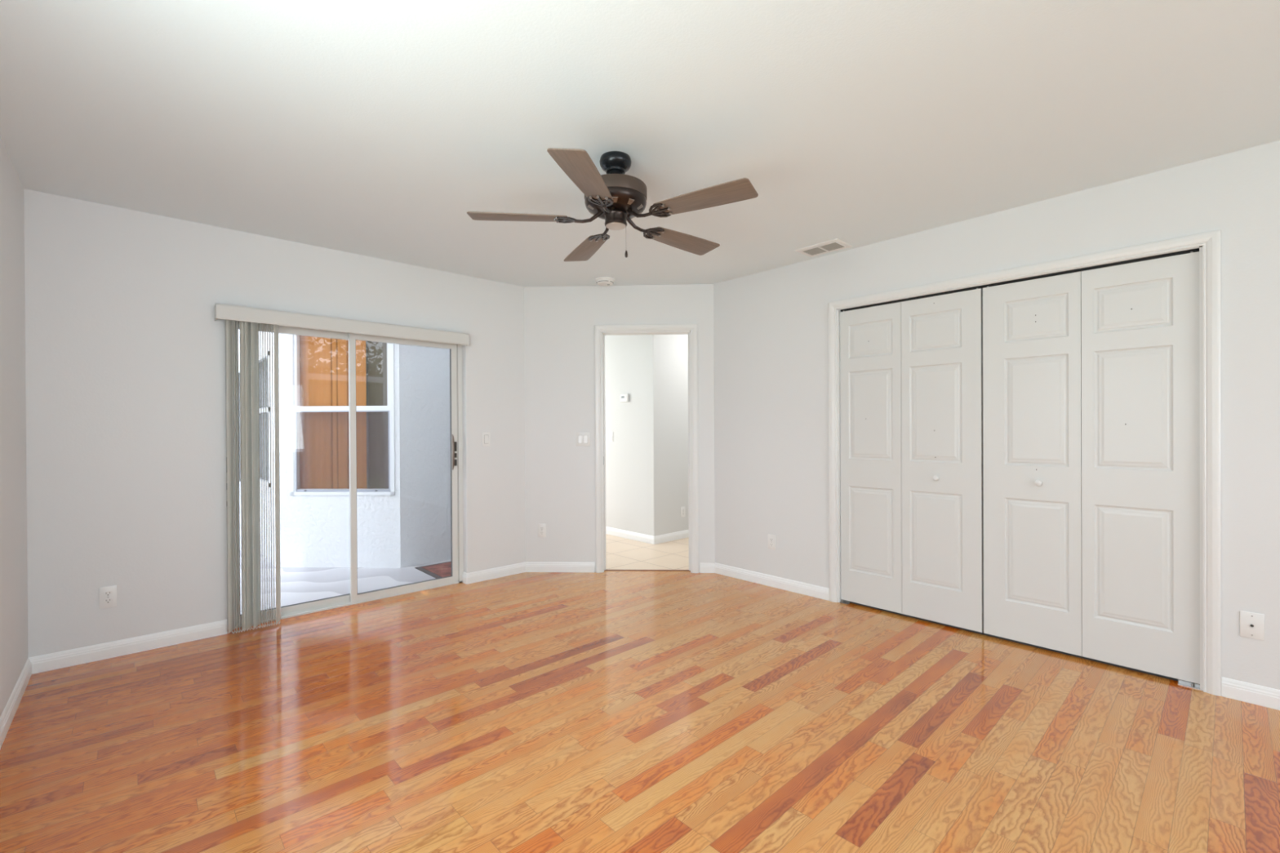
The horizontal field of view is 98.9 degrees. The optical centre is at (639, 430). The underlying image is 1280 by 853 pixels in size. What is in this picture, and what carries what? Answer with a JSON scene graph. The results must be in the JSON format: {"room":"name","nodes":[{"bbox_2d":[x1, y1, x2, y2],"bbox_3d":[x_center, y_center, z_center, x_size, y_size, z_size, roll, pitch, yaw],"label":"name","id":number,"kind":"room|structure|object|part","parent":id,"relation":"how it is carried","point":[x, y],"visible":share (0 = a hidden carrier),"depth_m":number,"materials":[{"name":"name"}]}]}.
{"room":"empty bedroom","nodes":[
{"label":"empty bedroom","id":0,"kind":"room"},
{"bbox_2d":[0,136,28,717],"bbox_3d":[-0.614,0.002,-0.004,0.115,2.440,7.629,0,0,-43],"label":"wall","id":1,"kind":"structure","parent":0,"point":[14,648],"depth_m":2.43,"materials":[{"name":"white paint"}]},
{"bbox_2d":[0,657,31,749],"bbox_3d":[-0.522,1.179,0.002,0.012,0.084,7.514,0,0,-43],"label":"baseboard","id":2,"kind":"structure","parent":1,"relation":"attached to","point":[9,712],"depth_m":2.38,"materials":[{"name":"white paint"}]},
{"bbox_2d":[238,329,242,550],"bbox_3d":[-5.767,-0.128,4.350,4.446,2.780,0.120,0,0,-43],"label":"wall","id":3,"kind":"structure","parent":0,"point":[238,330],"depth_m":5.73,"materials":[{"name":"white paint"}]},
{"bbox_2d":[238,369,241,484],"bbox_3d":[-4.272,-0.040,5.705,0.240,1.200,0.102,0,0,-43],"label":"window","id":4,"kind":"structure","parent":3,"relation":"in","point":[238,370],"depth_m":5.79,"materials":[{"name":"white plastic"}]},
{"bbox_2d":[258,331,275,567],"bbox_3d":[-3.716,-0.142,5.495,0.120,2.780,1.226,0,0,-43],"label":"wall","id":5,"kind":"structure","parent":0,"point":[259,331],"depth_m":5.31,"materials":[{"name":"white paint"}]},
{"bbox_2d":[258,351,270,487],"bbox_3d":[-3.741,-0.112,5.497,0.115,1.280,0.850,0,0,-43],"label":"window","id":6,"kind":"structure","parent":5,"relation":"in","point":[268,351],"depth_m":5.33,"materials":[{"name":"white plastic"}]},
{"bbox_2d":[266,360,268,479],"bbox_3d":[-3.702,-0.112,5.532,0.010,1.260,0.850,0,0,-43],"label":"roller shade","id":7,"kind":"object","parent":6,"relation":"attached to","point":[266,361],"depth_m":5.79,"materials":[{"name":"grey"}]},
{"bbox_2d":[23,188,525,657],"bbox_3d":[-2.093,-0.004,3.818,2.906,2.440,0.220,0,0,-43],"label":"wall","id":8,"kind":"structure","parent":0,"point":[125,344],"depth_m":3.10,"materials":[{"name":"white paint"}]},
{"bbox_2d":[98,585,117,608],"bbox_3d":[-2.865,0.895,2.948,0.070,0.115,0.008,0,0,-43],"label":"wall outlet","id":9,"kind":"object","parent":8,"relation":"attached to","point":[108,597],"visible":1,"depth_m":2.95,"materials":[{"name":"white plastic"}]},
{"bbox_2d":[103,598,112,604],"bbox_3d":[-2.863,0.914,2.946,0.034,0.027,0.002,0,0,-43],"label":"receptacle","id":10,"kind":"object","parent":9,"relation":"attached to","point":[106,601],"depth_m":2.95,"materials":[{"name":"grey plastic"}]},
{"bbox_2d":[103,591,112,596],"bbox_3d":[-2.864,0.875,2.946,0.034,0.027,0.002,0,0,-43],"label":"receptacle","id":11,"kind":"object","parent":9,"relation":"attached to","point":[106,593],"depth_m":2.95,"materials":[{"name":"grey plastic"}]},
{"bbox_2d":[28,619,227,674],"bbox_3d":[-2.780,1.180,3.023,0.803,0.084,0.012,0,0,-43],"label":"baseboard","id":12,"kind":"structure","parent":8,"relation":"attached to","point":[51,661],"depth_m":2.99,"materials":[{"name":"white paint"}]},
{"bbox_2d":[213,302,469,633],"bbox_3d":[-1.925,0.224,3.753,1.555,1.951,0.102,0,0,-43],"label":"vertical blind","id":13,"kind":"object","parent":8,"relation":"attached to","point":[249,318],"visible":1,"depth_m":3.34,"materials":[{"name":"white plastic"}]},
{"bbox_3d":[-2.329,1.194,3.325,0.244,0.016,0.004,0,0,-43],"label":"spacer chain","id":14,"kind":"part","parent":13,"relation":"part of","materials":[{"name":"white paint"}]},
{"bbox_2d":[225,320,463,630],"bbox_3d":[-2.007,0.252,3.896,1.525,1.985,0.172,0,0,-43],"label":"door","id":15,"kind":"structure","parent":8,"relation":"in","point":[455,350],"depth_m":3.85,"materials":[{"name":"white metal"}]},
{"bbox_3d":[-2.291,0.257,3.652,0.721,1.900,0.030,0,0,-43],"label":"fixed panel","id":16,"kind":"part","parent":15,"relation":"part of","materials":[{"name":"clear glass"}]},
{"bbox_3d":[-1.748,0.253,4.103,0.780,1.900,0.030,0,0,-43],"label":"sliding panel","id":17,"kind":"part","parent":15,"relation":"part of","materials":[{"name":"clear glass"}]},
{"bbox_3d":[-1.473,0.168,4.307,0.018,0.281,0.048,0,0,-38],"label":"handle","id":18,"kind":"part","parent":15,"relation":"part of","materials":[{"name":"brown metal"}]},
{"bbox_2d":[482,431,490,446],"bbox_3d":[-1.248,0.067,4.444,0.070,0.115,0.010,0,0,-43],"label":"light switch","id":19,"kind":"object","parent":8,"relation":"attached to","point":[486,435],"visible":1,"depth_m":4.44,"materials":[{"name":"white plastic"}]},
{"bbox_2d":[462,561,525,584],"bbox_3d":[-1.198,1.166,4.531,0.538,0.084,0.078,0,0,-43],"label":"baseboard","id":20,"kind":"structure","parent":8,"relation":"attached to","point":[496,572],"depth_m":4.48,"materials":[{"name":"white paint"}]},
{"bbox_2d":[273,333,400,568],"bbox_3d":[-2.696,-0.147,5.380,1.265,2.780,0.800,0,0,2],"label":"wall","id":21,"kind":"structure","parent":0,"point":[314,529],"depth_m":4.99,"materials":[{"name":"white paint"}]},
{"bbox_2d":[299,335,366,488],"bbox_3d":[-2.861,-0.190,5.077,0.652,1.700,0.012,0,0,2],"label":"curtain","id":22,"kind":"object","parent":21,"relation":"hanging from","point":[324,437],"visible":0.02,"depth_m":5.08,"materials":[{"name":"orange fabric"}]},
{"bbox_2d":[288,334,395,494],"bbox_3d":[-2.708,-0.208,4.999,0.968,1.579,0.062,0,0,2],"label":"window","id":23,"kind":"structure","parent":21,"relation":"in","point":[294,340],"depth_m":4.99,"materials":[{"name":"white plastic"}]},
{"bbox_3d":[-2.710,-0.580,5.004,0.904,0.792,0.048,0,0,2],"label":"sash","id":24,"kind":"part","parent":23,"relation":"part of","materials":[{"name":"white plastic"}]},
{"bbox_3d":[-2.706,0.185,5.004,0.904,0.737,0.054,0,0,2],"label":"sash","id":25,"kind":"part","parent":23,"relation":"part of","materials":[{"name":"white plastic"}]},
{"bbox_3d":[-2.709,0.184,4.984,0.872,0.735,0.010,0,0,2],"label":"screen frame","id":26,"kind":"part","parent":23,"relation":"part of","materials":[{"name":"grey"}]},
{"bbox_2d":[368,341,388,488],"bbox_3d":[-2.389,-0.193,5.117,0.301,1.700,0.015,0,0,2],"label":"window blind","id":27,"kind":"object","parent":23,"relation":"attached to","point":[378,421],"visible":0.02,"depth_m":5.12,"materials":[{"name":"brown"}]},
{"bbox_2d":[240,550,450,614],"bbox_3d":[-5.207,1.314,3.136,8.600,0.100,3.121,0,0,-43],"label":"floor","id":28,"kind":"structure","parent":0,"point":[298,584],"depth_m":4.56,"materials":[{"name":"concrete"}]},
{"bbox_2d":[414,561,451,578],"bbox_3d":[-1.614,1.234,4.936,0.600,0.011,0.600,0,0,-43],"label":"doormat","id":29,"kind":"object","parent":28,"relation":"on","point":[444,569],"visible":0.27,"depth_m":4.86,"materials":[{"name":"brown fabric"}]},
{"bbox_2d":[399,344,450,568],"bbox_3d":[-1.938,-0.150,5.265,0.770,2.780,0.120,0,0,-43],"label":"wall","id":30,"kind":"structure","parent":0,"point":[424,371],"depth_m":5.11,"materials":[{"name":"white paint"}]},
{"bbox_2d":[524,284,715,572],"bbox_3d":[-0.178,-0.017,4.716,1.619,2.440,0.115,0,0,2],"label":"wall","id":31,"kind":"structure","parent":0,"point":[559,322],"depth_m":4.67,"materials":[{"name":"white paint"}]},
{"bbox_2d":[537,524,546,537],"bbox_3d":[-0.840,0.852,4.684,0.070,0.115,0.008,0,0,2],"label":"wall outlet","id":32,"kind":"object","parent":31,"relation":"attached to","point":[541,527],"visible":1,"depth_m":4.68,"materials":[{"name":"white plastic"}]},
{"bbox_2d":[525,561,595,572],"bbox_3d":[-0.684,1.163,4.677,0.598,0.084,0.012,0,0,2],"label":"baseboard","id":33,"kind":"structure","parent":31,"relation":"attached to","point":[531,566],"depth_m":4.67,"materials":[{"name":"white paint"}]},
{"bbox_2d":[576,432,590,445],"bbox_3d":[-0.485,0.070,4.666,0.116,0.115,0.011,0,0,2],"label":"light switch","id":34,"kind":"object","parent":31,"relation":"attached to","point":[582,438],"visible":1,"depth_m":4.67,"materials":[{"name":"white plastic"}]},
{"bbox_2d":[594,324,698,573],"bbox_3d":[0.057,0.149,4.698,0.874,2.105,0.134,0,0,2],"label":"trim","id":35,"kind":"structure","parent":31,"relation":"attached to","point":[691,330],"depth_m":4.65,"materials":[{"name":"white paint"}]},
{"bbox_2d":[699,562,715,573],"bbox_3d":[0.571,1.157,4.630,0.129,0.084,0.012,0,0,0],"label":"baseboard","id":36,"kind":"structure","parent":31,"relation":"attached to","point":[704,567],"depth_m":4.62,"materials":[{"name":"white paint"}]},
{"bbox_2d":[0,533,1279,852],"bbox_3d":[0.866,1.230,3.900,7.446,0.060,11.450,0,0,-43],"label":"floor","id":37,"kind":"structure","parent":0,"point":[607,711],"depth_m":2.16,"materials":[{"name":"brown wood"}]},
{"bbox_2d":[839,600,849,604],"bbox_3d":[1.424,1.189,3.812,0.030,0.017,0.062,0,0,-43],"label":"pivot bracket","id":38,"kind":"object","parent":37,"relation":"on","point":[844,602],"visible":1,"depth_m":3.81,"materials":[{"name":"silver metal"}]},
{"bbox_2d":[1177,679,1199,689],"bbox_3d":[2.576,1.188,2.568,0.030,0.017,0.072,0,0,-43],"label":"pivot bracket","id":39,"kind":"object","parent":37,"relation":"on","point":[1185,683],"visible":1,"depth_m":2.57,"materials":[{"name":"silver metal"}]},
{"bbox_2d":[0,0,1279,287],"bbox_3d":[0.894,-1.281,1.387,4.234,0.100,7.849,0,0,-43],"label":"ceiling","id":40,"kind":"structure","parent":0,"point":[371,128],"depth_m":2.09,"materials":[{"name":"white paint"}]},
{"bbox_2d":[595,276,614,286],"bbox_3d":[-0.286,-1.213,4.465,0.160,0.046,0.160,0,0,-43],"label":"smoke detector","id":41,"kind":"object","parent":40,"relation":"attached to","point":[602,281],"visible":1,"depth_m":4.42,"materials":[{"name":"white plastic"}]},
{"bbox_2d":[466,147,758,261],"bbox_3d":[-0.077,-1.007,2.497,1.211,0.446,1.261,0,0,-43],"label":"ceiling fan","id":42,"kind":"object","parent":40,"relation":"hanging from","point":[616,197],"visible":1,"depth_m":2.37,"materials":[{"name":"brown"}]},
{"bbox_3d":[-0.538,-0.950,2.433,0.429,0.006,0.143,0,9,-5],"label":"blade","id":43,"kind":"part","parent":42,"relation":"part of","materials":[{"name":"brown wood"}]},
{"bbox_3d":[-0.205,-0.951,2.053,0.143,0.006,0.429,8,2,13],"label":"blade","id":44,"kind":"part","parent":42,"relation":"part of","materials":[{"name":"brown wood"}]},
{"bbox_3d":[-0.279,-0.953,2.868,0.143,0.006,0.429,-10,4,-23],"label":"blade","id":45,"kind":"part","parent":42,"relation":"part of","materials":[{"name":"brown wood"}]},
{"bbox_3d":[0.214,-0.955,2.756,0.429,0.006,0.143,0,-8,-41],"label":"blade","id":46,"kind":"part","parent":42,"relation":"part of","materials":[{"name":"brown wood"}]},
{"bbox_3d":[0.260,-0.954,2.252,0.429,0.006,0.143,0,-8,31],"label":"blade","id":47,"kind":"part","parent":42,"relation":"part of","materials":[{"name":"brown wood"}]},
{"bbox_2d":[795,238,853,257],"bbox_3d":[1.244,-1.237,3.714,0.212,0.008,0.312,0,0,-43],"label":"ceiling vent","id":48,"kind":"object","parent":40,"relation":"in","point":[833,245],"visible":1,"depth_m":3.70,"materials":[{"name":"white plastic"}]},
{"bbox_2d":[604,334,688,536],"bbox_3d":[-0.077,-0.111,8.209,2.960,2.600,3.845,0,0,-43],"label":"wall","id":49,"kind":"structure","parent":0,"point":[646,458],"depth_m":6.01,"materials":[{"name":"white paint"}]},
{"bbox_2d":[608,431,613,441],"bbox_3d":[-0.333,0.068,6.300,0.010,0.115,0.070,0,0,-43],"label":"light switch","id":50,"kind":"object","parent":49,"relation":"attached to","point":[611,433],"visible":1,"depth_m":6.30,"materials":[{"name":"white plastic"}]},
{"bbox_2d":[620,393,629,402],"bbox_3d":[-0.172,-0.368,6.109,0.028,0.090,0.124,0,0,-43],"label":"thermostat","id":51,"kind":"object","parent":49,"relation":"attached to","point":[624,397],"visible":1,"depth_m":6.09,"materials":[{"name":"white plastic"}]},
{"bbox_2d":[605,526,688,544],"bbox_3d":[-0.074,1.148,8.134,2.872,0.084,3.758,0,0,-43],"label":"baseboard","id":52,"kind":"structure","parent":49,"relation":"attached to","point":[655,540],"depth_m":6.00,"materials":[{"name":"white paint"}]},
{"bbox_2d":[680,506,684,517],"bbox_3d":[0.480,0.901,6.100,0.070,0.115,0.008,0,0,-43],"label":"wall outlet","id":53,"kind":"object","parent":49,"relation":"attached to","point":[682,508],"visible":1,"depth_m":6.09,"materials":[{"name":"white plastic"}]},
{"bbox_2d":[713,140,1279,689],"bbox_3d":[2.825,-0.024,2.344,0.115,2.440,6.402,0,0,-43],"label":"wall","id":54,"kind":"structure","parent":0,"point":[771,326],"depth_m":3.04,"materials":[{"name":"white paint"}]},
{"bbox_2d":[714,562,829,600],"bbox_3d":[0.985,1.156,4.249,0.012,0.084,1.044,0,0,-43],"label":"baseboard","id":55,"kind":"structure","parent":54,"relation":"attached to","point":[802,588],"depth_m":4.19,"materials":[{"name":"white paint"}]},
{"bbox_2d":[768,533,775,550],"bbox_3d":[1.015,0.856,4.218,0.008,0.115,0.070,0,0,-43],"label":"wall outlet","id":56,"kind":"object","parent":54,"relation":"attached to","point":[771,538],"visible":1,"depth_m":4.21,"materials":[{"name":"white plastic"}]},
{"bbox_2d":[840,288,983,632],"bbox_3d":[1.696,0.170,3.510,0.068,2.015,0.867,0,0,-43],"label":"door","id":57,"kind":"structure","parent":54,"relation":"in","point":[911,371],"depth_m":3.47,"materials":[{"name":"white paint"}]},
{"bbox_3d":[1.817,0.289,3.357,0.036,0.033,0.033,0,0,-43],"label":"knob","id":58,"kind":"part","parent":57,"relation":"part of","materials":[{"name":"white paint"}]},
{"bbox_2d":[827,229,1221,696],"bbox_3d":[2.019,0.145,3.203,0.134,2.103,1.895,0,0,-43],"label":"trim","id":59,"kind":"structure","parent":54,"relation":"attached to","point":[1207,243],"depth_m":2.52,"materials":[{"name":"white paint"}]},
{"bbox_2d":[982,251,1199,684],"bbox_3d":[2.297,0.169,2.860,0.068,2.015,0.884,0,0,-43],"label":"door","id":60,"kind":"structure","parent":54,"relation":"in","point":[1091,378],"depth_m":2.81,"materials":[{"name":"white paint"}]},
{"bbox_3d":[2.168,0.283,2.977,0.036,0.033,0.033,0,0,-43],"label":"knob","id":61,"kind":"part","parent":60,"relation":"part of","materials":[{"name":"white paint"}]},
{"bbox_2d":[1221,676,1279,710],"bbox_3d":[3.793,1.153,1.214,0.012,0.084,3.431,0,0,-43],"label":"baseboard","id":62,"kind":"structure","parent":54,"relation":"attached to","point":[1255,694],"depth_m":2.41,"materials":[{"name":"white paint"}]},
{"bbox_2d":[1240,610,1264,640],"bbox_3d":[2.689,0.855,2.405,0.013,0.115,0.072,0,0,-43],"label":"cable wall plate","id":63,"kind":"object","parent":54,"relation":"attached to","point":[1251,624],"visible":1,"depth_m":2.40,"materials":[{"name":"white plastic"}]}
]}

